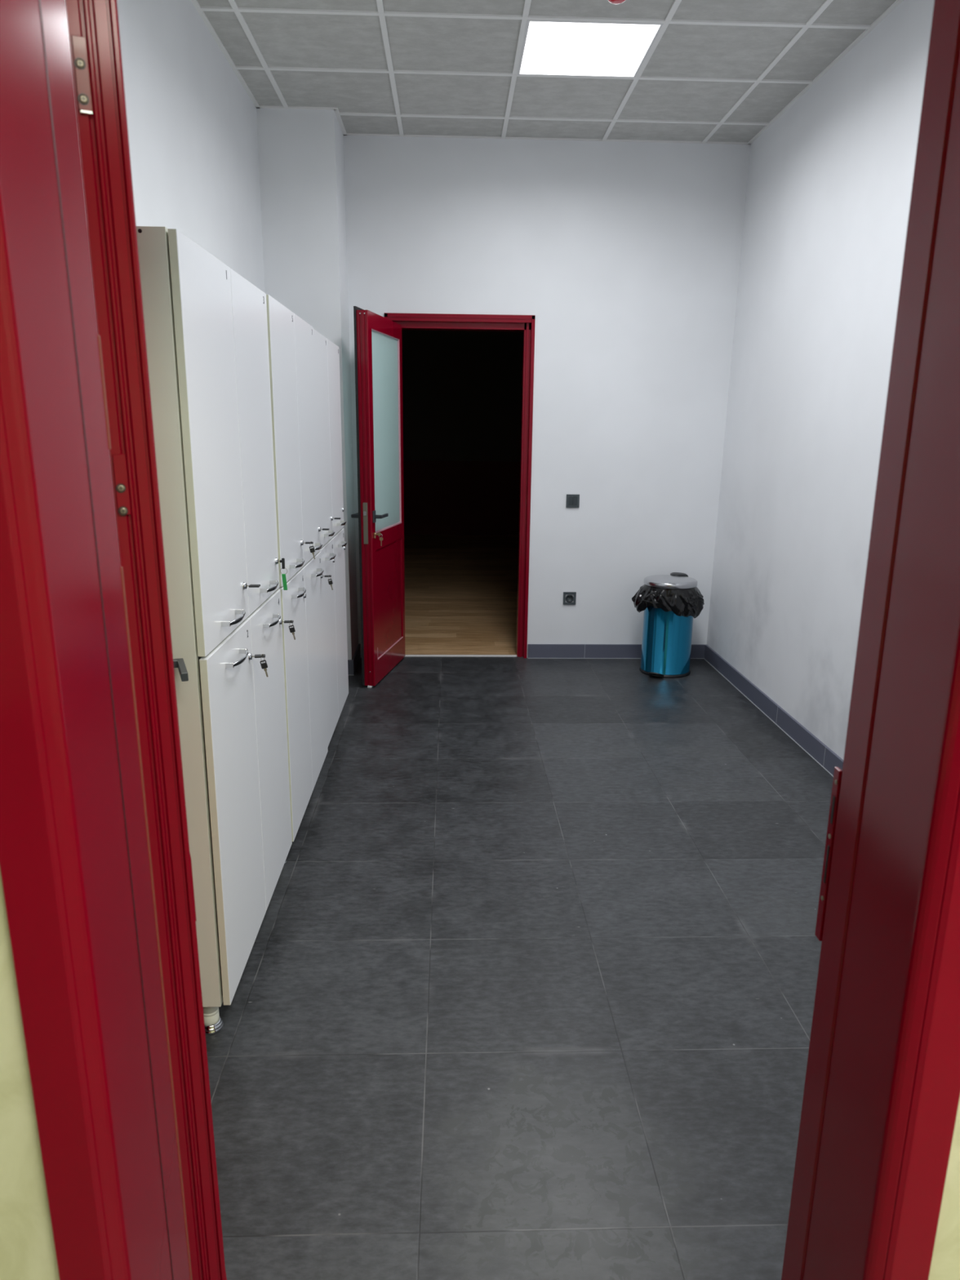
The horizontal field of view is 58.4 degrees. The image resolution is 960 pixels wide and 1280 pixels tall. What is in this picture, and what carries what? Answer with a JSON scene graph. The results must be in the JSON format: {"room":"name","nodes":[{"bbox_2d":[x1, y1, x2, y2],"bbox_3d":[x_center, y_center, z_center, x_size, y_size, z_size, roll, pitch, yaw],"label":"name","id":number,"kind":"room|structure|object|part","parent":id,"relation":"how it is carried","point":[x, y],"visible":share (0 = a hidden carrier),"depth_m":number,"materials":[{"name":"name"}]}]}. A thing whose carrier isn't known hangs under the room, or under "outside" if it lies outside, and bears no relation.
{"room":"locker room","nodes":[
{"label":"locker room","id":0,"kind":"room"},
{"bbox_2d":[116,0,265,293],"bbox_3d":[-1.234,-0.931,3.149,0.140,3.320,4.680,0,14,-2],"label":"wall","id":1,"kind":"structure","parent":0,"point":[192,123],"depth_m":3.46,"materials":[{"name":"paint"}]},
{"bbox_2d":[256,108,358,659],"bbox_3d":[-1.016,-1.442,5.228,0.437,3.320,0.416,0,14,-2],"label":"wall pier","id":2,"kind":"object","parent":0,"point":[301,162],"visible":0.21,"depth_m":4.82,"materials":[{"name":"paint"}]},
{"bbox_2d":[347,659,354,675],"bbox_3d":[-1.020,0.173,5.405,0.449,0.098,0.015,0,14,-2],"label":"baseboard","id":3,"kind":"object","parent":2,"relation":"attached to","point":[350,662],"visible":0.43,"depth_m":5.41,"materials":[{"name":"grey tile"}]},
{"bbox_2d":[401,329,523,461],"bbox_3d":[-0.310,-2.203,9.004,6.680,3.000,6.950,0,14,-2],"label":"wall","id":4,"kind":"structure","parent":0,"point":[462,389],"depth_m":12.12,"materials":[{"name":"grey"}]},
{"bbox_2d":[403,460,519,535],"bbox_3d":[-0.430,-2.057,12.448,6.400,1.060,0.030,0,14,-2],"label":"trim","id":5,"kind":"structure","parent":4,"relation":"attached to","point":[441,497],"depth_m":12.44,"materials":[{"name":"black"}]},
{"bbox_2d":[0,875,959,1279],"bbox_3d":[-0.029,-0.353,0.865,5.200,3.320,0.250,0,14,-2],"label":"wall","id":6,"kind":"structure","parent":0,"point":[27,1248],"depth_m":0.96,"materials":[{"name":"paint"}]},
{"bbox_2d":[0,0,959,1279],"bbox_3d":[0.022,0.164,0.987,1.022,2.265,0.265,0,14,-2],"label":"door frame","id":7,"kind":"structure","parent":6,"relation":"in","point":[882,1092],"depth_m":0.92,"materials":[{"name":"red paint"}]},
{"bbox_2d":[65,0,226,1279],"bbox_3d":[-0.550,0.085,1.504,0.108,2.128,0.826,-6,15,-22],"label":"door","id":8,"kind":"structure","parent":7,"relation":"attached to","point":[93,26],"depth_m":1.07,"materials":[{"name":"red paint"}]},
{"bbox_3d":[-0.654,0.064,1.825,0.054,0.090,0.133,-6,15,-22],"label":"lever handle","id":9,"kind":"part","parent":8,"relation":"part of","materials":[{"name":"grey metal"}]},
{"bbox_3d":[0.459,0.284,1.132,0.005,0.245,0.015,0,14,-2],"label":"strike plate","id":10,"kind":"part","parent":7,"relation":"part of","materials":[{"name":"red paint"}]},
{"bbox_2d":[205,534,833,1279],"bbox_3d":[-0.244,-0.094,6.977,6.400,0.120,12.200,0,14,-2],"label":"floor","id":11,"kind":"structure","parent":0,"point":[526,989],"depth_m":2.44,"materials":[{"name":"tile"}]},
{"bbox_2d":[136,226,292,1035],"bbox_3d":[-0.859,-0.003,2.352,0.533,1.908,0.863,0,14,-2],"label":"locker","id":12,"kind":"object","parent":11,"relation":"on","point":[206,324],"visible":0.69,"depth_m":2.08,"materials":[{"name":"white laminate"}]},
{"bbox_3d":[-0.627,-0.443,2.029,0.018,0.886,0.428,0,14,-2],"label":"door","id":13,"kind":"part","parent":12,"relation":"part of","materials":[{"name":"white plastic"}]},
{"bbox_3d":[-0.700,0.943,2.221,0.047,0.094,0.047,0,14,-2],"label":"leg","id":14,"kind":"part","parent":12,"relation":"part of","materials":[{"name":"white plastic"}]},
{"bbox_3d":[-0.634,0.427,2.244,0.018,0.895,0.428,0,14,-2],"label":"door","id":15,"kind":"part","parent":12,"relation":"part of","materials":[{"name":"white plastic"}]},
{"bbox_3d":[-0.604,-0.054,2.127,0.039,0.016,0.148,0,14,-2],"label":"handle","id":16,"kind":"part","parent":12,"relation":"part of","materials":[{"name":"silver metal"}]},
{"bbox_3d":[-0.606,0.046,2.159,0.039,0.016,0.148,0,14,-2],"label":"handle","id":17,"kind":"part","parent":12,"relation":"part of","materials":[{"name":"silver metal"}]},
{"bbox_2d":[246,584,260,587],"bbox_3d":[-0.602,-0.143,2.275,0.038,0.006,0.021,0,14,-2],"label":"key","id":18,"kind":"object","parent":12,"relation":"attached to","point":[250,585],"visible":1,"depth_m":2.27,"materials":[{"name":"silver metal"}]},
{"bbox_3d":[-0.642,-0.547,2.447,0.018,0.886,0.428,0,14,-2],"label":"door","id":19,"kind":"part","parent":12,"relation":"part of","materials":[{"name":"white plastic"}]},
{"bbox_2d":[251,653,268,676],"bbox_3d":[-0.603,0.071,2.348,0.044,0.066,0.021,-3,14,-13],"label":"key","id":20,"kind":"object","parent":12,"relation":"attached to","point":[264,665],"visible":1,"depth_m":2.35,"materials":[{"name":"silver metal"}]},
{"bbox_3d":[-0.619,-0.158,2.545,0.039,0.016,0.148,0,14,-2],"label":"handle","id":21,"kind":"part","parent":12,"relation":"part of","materials":[{"name":"silver metal"}]},
{"bbox_3d":[-0.649,0.323,2.662,0.018,0.895,0.428,0,14,-2],"label":"door","id":22,"kind":"part","parent":12,"relation":"part of","materials":[{"name":"white plastic"}]},
{"bbox_3d":[-0.620,-0.058,2.577,0.039,0.016,0.148,0,14,-2],"label":"handle","id":23,"kind":"part","parent":12,"relation":"part of","materials":[{"name":"silver metal"}]},
{"bbox_2d":[278,558,287,590],"bbox_3d":[-0.621,-0.207,2.703,0.030,0.102,0.008,0,14,-2],"label":"key","id":24,"kind":"object","parent":12,"relation":"attached to","point":[282,561],"visible":1,"depth_m":2.70,"materials":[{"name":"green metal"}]},
{"bbox_2d":[281,619,295,639],"bbox_3d":[-0.617,-0.032,2.764,0.044,0.066,0.021,-1,14,-8],"label":"key","id":25,"kind":"object","parent":12,"relation":"attached to","point":[292,630],"visible":1,"depth_m":2.76,"materials":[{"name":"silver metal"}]},
{"bbox_2d":[266,294,328,864],"bbox_3d":[-0.883,-0.212,3.198,0.533,1.908,0.863,0,14,-2],"label":"locker","id":26,"kind":"object","parent":11,"relation":"on","point":[290,337],"visible":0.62,"depth_m":3.07,"materials":[{"name":"white laminate"}]},
{"bbox_3d":[-0.651,-0.653,2.875,0.018,0.886,0.428,0,14,-2],"label":"door","id":27,"kind":"part","parent":26,"relation":"part of","materials":[{"name":"white plastic"}]},
{"bbox_3d":[-0.660,0.217,3.090,0.018,0.895,0.428,0,14,-2],"label":"door","id":28,"kind":"part","parent":26,"relation":"part of","materials":[{"name":"white plastic"}]},
{"bbox_3d":[-0.628,-0.264,2.973,0.039,0.016,0.148,0,14,-2],"label":"handle","id":29,"kind":"part","parent":26,"relation":"part of","materials":[{"name":"silver metal"}]},
{"bbox_3d":[-0.629,-0.164,3.005,0.039,0.016,0.148,0,14,-2],"label":"handle","id":30,"kind":"part","parent":26,"relation":"part of","materials":[{"name":"silver metal"}]},
{"bbox_3d":[-0.666,-0.756,3.293,0.018,0.886,0.428,0,14,-2],"label":"door","id":31,"kind":"part","parent":26,"relation":"part of","materials":[{"name":"white plastic"}]},
{"bbox_2d":[305,541,315,559],"bbox_3d":[-0.624,-0.327,3.132,0.044,0.066,0.021,-2,14,-10],"label":"key","id":32,"kind":"object","parent":26,"relation":"attached to","point":[312,550],"visible":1,"depth_m":3.13,"materials":[{"name":"silver metal"}]},
{"bbox_3d":[-0.674,0.114,3.508,0.018,0.895,0.428,0,14,-2],"label":"door","id":33,"kind":"part","parent":26,"relation":"part of","materials":[{"name":"white plastic"}]},
{"bbox_3d":[-0.643,-0.367,3.391,0.039,0.016,0.148,0,14,-2],"label":"handle","id":34,"kind":"part","parent":26,"relation":"part of","materials":[{"name":"silver metal"}]},
{"bbox_3d":[-0.644,-0.267,3.423,0.039,0.016,0.148,0,14,-2],"label":"handle","id":35,"kind":"part","parent":26,"relation":"part of","materials":[{"name":"silver metal"}]},
{"bbox_2d":[322,574,333,590],"bbox_3d":[-0.641,-0.242,3.610,0.044,0.066,0.021,-1,14,-8],"label":"key","id":36,"kind":"object","parent":26,"relation":"attached to","point":[330,582],"visible":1,"depth_m":3.61,"materials":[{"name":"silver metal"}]},
{"bbox_2d":[313,328,348,747],"bbox_3d":[-0.919,-0.420,4.038,0.533,1.908,0.863,0,14,-2],"label":"locker","id":37,"kind":"object","parent":11,"relation":"on","point":[326,353],"visible":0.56,"depth_m":3.99,"materials":[{"name":"white laminate"}]},
{"bbox_3d":[-0.687,-0.861,3.715,0.018,0.886,0.428,0,14,-2],"label":"door","id":38,"kind":"part","parent":37,"relation":"part of","materials":[{"name":"white plastic"}]},
{"bbox_3d":[-0.696,0.009,3.930,0.018,0.895,0.428,0,14,-2],"label":"door","id":39,"kind":"part","parent":37,"relation":"part of","materials":[{"name":"white plastic"}]},
{"bbox_3d":[-0.664,-0.472,3.813,0.039,0.016,0.148,0,14,-2],"label":"handle","id":40,"kind":"part","parent":37,"relation":"part of","materials":[{"name":"silver metal"}]},
{"bbox_3d":[-0.665,-0.371,3.845,0.039,0.016,0.148,0,14,-2],"label":"handle","id":41,"kind":"part","parent":37,"relation":"part of","materials":[{"name":"silver metal"}]},
{"bbox_3d":[-0.702,-0.964,4.133,0.018,0.886,0.428,0,14,-2],"label":"door","id":42,"kind":"part","parent":37,"relation":"part of","materials":[{"name":"white plastic"}]},
{"bbox_3d":[-0.710,-0.094,4.348,0.018,0.895,0.428,0,14,-2],"label":"door","id":43,"kind":"part","parent":37,"relation":"part of","materials":[{"name":"white plastic"}]},
{"bbox_3d":[-0.678,-0.575,4.231,0.039,0.016,0.148,0,14,-2],"label":"handle","id":44,"kind":"part","parent":37,"relation":"part of","materials":[{"name":"silver metal"}]},
{"bbox_3d":[-0.680,-0.475,4.263,0.039,0.016,0.148,0,14,-2],"label":"handle","id":45,"kind":"part","parent":37,"relation":"part of","materials":[{"name":"silver metal"}]},
{"bbox_2d":[639,572,697,678],"bbox_3d":[1.206,-0.101,5.508,0.333,0.628,0.395,0,14,-2],"label":"pedal bin","id":46,"kind":"object","parent":11,"relation":"on","point":[667,636],"visible":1,"depth_m":5.41,"materials":[{"name":"teal metal"}]},
{"bbox_2d":[631,583,704,618],"bbox_3d":[1.199,-0.260,5.475,0.452,0.188,0.394,0,14,-2],"label":"liner","id":47,"kind":"object","parent":46,"relation":"in","point":[686,602],"visible":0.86,"depth_m":5.33,"materials":[{"name":"black plastic"}]},
{"bbox_3d":[1.209,-0.375,5.446,0.333,0.045,0.333,0,14,-2],"label":"lid","id":48,"kind":"part","parent":46,"relation":"part of","materials":[{"name":"silver metal"}]},
{"bbox_2d":[343,135,751,657],"bbox_3d":[0.185,-1.506,5.540,3.150,3.320,0.140,0,14,-2],"label":"wall","id":49,"kind":"structure","parent":0,"point":[624,256],"depth_m":5.33,"materials":[{"name":"paint"}]},
{"bbox_2d":[351,644,360,672],"bbox_3d":[-0.809,0.122,5.622,0.012,0.098,0.416,0,14,-2],"label":"baseboard","id":50,"kind":"structure","parent":49,"relation":"attached to","point":[357,656],"depth_m":5.61,"materials":[{"name":"grey tile"}]},
{"bbox_2d":[384,312,535,657],"bbox_3d":[-0.138,-0.966,5.655,0.936,2.208,0.145,0,14,-2],"label":"door frame","id":51,"kind":"structure","parent":49,"relation":"in","point":[433,322],"depth_m":5.47,"materials":[{"name":"red paint"}]},
{"bbox_2d":[351,306,404,688],"bbox_3d":[-0.597,-0.842,5.242,0.186,2.156,0.741,3,14,10],"label":"door","id":52,"kind":"structure","parent":51,"relation":"attached to","point":[378,352],"depth_m":5.10,"materials":[{"name":"red paint"}]},
{"bbox_3d":[-0.707,-0.727,5.008,0.059,0.068,0.130,3,14,10],"label":"lever handle","id":53,"kind":"part","parent":52,"relation":"part of","materials":[{"name":"grey metal"}]},
{"bbox_2d":[376,532,382,546],"bbox_3d":[-0.581,-0.583,4.971,0.041,0.078,0.008,3,14,10],"label":"keys","id":54,"kind":"object","parent":52,"relation":"hanging from","point":[379,534],"visible":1,"depth_m":4.97,"materials":[{"name":"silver metal"}]},
{"bbox_3d":[-0.578,-0.722,4.991,0.054,0.068,0.140,3,14,10],"label":"lever handle","id":55,"kind":"part","parent":52,"relation":"part of","materials":[{"name":"grey metal"}]},
{"bbox_3d":[-0.578,-1.238,5.152,0.028,1.130,0.590,3,14,10],"label":"glass pane","id":56,"kind":"part","parent":52,"relation":"part of","materials":[{"name":"white"}]},
{"bbox_3d":[-0.588,-0.273,5.391,0.039,0.664,0.590,3,14,10],"label":"panel","id":57,"kind":"part","parent":52,"relation":"part of","materials":[{"name":"red paint"}]},
{"bbox_2d":[404,654,516,656],"bbox_3d":[-0.150,0.108,5.900,0.810,0.006,0.026,0,14,-2],"label":"threshold","id":58,"kind":"object","parent":49,"relation":"attached to","point":[405,655],"depth_m":5.89,"materials":[{"name":"white"}]},
{"bbox_2d":[563,591,576,604],"bbox_3d":[0.603,-0.281,5.780,0.086,0.086,0.010,0,14,-2],"label":"power socket","id":59,"kind":"object","parent":49,"relation":"attached to","point":[569,598],"visible":1,"depth_m":5.78,"materials":[{"name":"grey plastic"}]},
{"bbox_2d":[565,493,579,507],"bbox_3d":[0.608,-0.910,5.624,0.086,0.086,0.012,0,14,-2],"label":"light switch","id":60,"kind":"object","parent":49,"relation":"attached to","point":[571,502],"visible":1,"depth_m":5.62,"materials":[{"name":"grey plastic"}]},
{"bbox_2d":[527,644,705,658],"bbox_3d":[0.934,0.078,5.878,1.218,0.098,0.015,0,14,-2],"label":"baseboard","id":61,"kind":"structure","parent":49,"relation":"attached to","point":[534,651],"depth_m":5.87,"materials":[{"name":"grey tile"}]},
{"bbox_2d":[191,0,903,144],"bbox_3d":[0.282,-2.474,2.819,3.150,0.121,4.680,0,14,-2],"label":"ceiling","id":62,"kind":"structure","parent":0,"point":[724,72],"depth_m":4.05,"materials":[{"name":"tile"}]},
{"bbox_2d":[517,19,663,77],"bbox_3d":[0.479,-2.680,3.901,0.576,0.008,0.576,0,14,-2],"label":"recessed light","id":63,"kind":"object","parent":62,"relation":"in","point":[549,47],"visible":1,"depth_m":3.87,"materials":[{"name":"white plastic"}]},
{"bbox_2d":[608,0,626,4],"bbox_3d":[0.530,-2.498,3.312,0.104,0.068,0.104,0,14,-2],"label":"fire alarm","id":64,"kind":"object","parent":62,"relation":"attached to","point":[613,2],"visible":1,"depth_m":3.32,"materials":[{"name":"red plastic"}]},
{"bbox_2d":[706,0,934,759],"bbox_3d":[1.744,-0.924,3.253,0.192,3.320,4.680,0,14,-2],"label":"wall","id":65,"kind":"structure","parent":0,"point":[829,184],"depth_m":4.17,"materials":[{"name":"paint"}]},
{"bbox_2d":[703,644,843,777],"bbox_3d":[1.625,0.632,3.664,0.018,0.100,4.598,0,14,-2],"label":"baseboard","id":66,"kind":"structure","parent":65,"relation":"attached to","point":[827,758],"depth_m":4.57,"materials":[{"name":"grey tile"}]}
]}

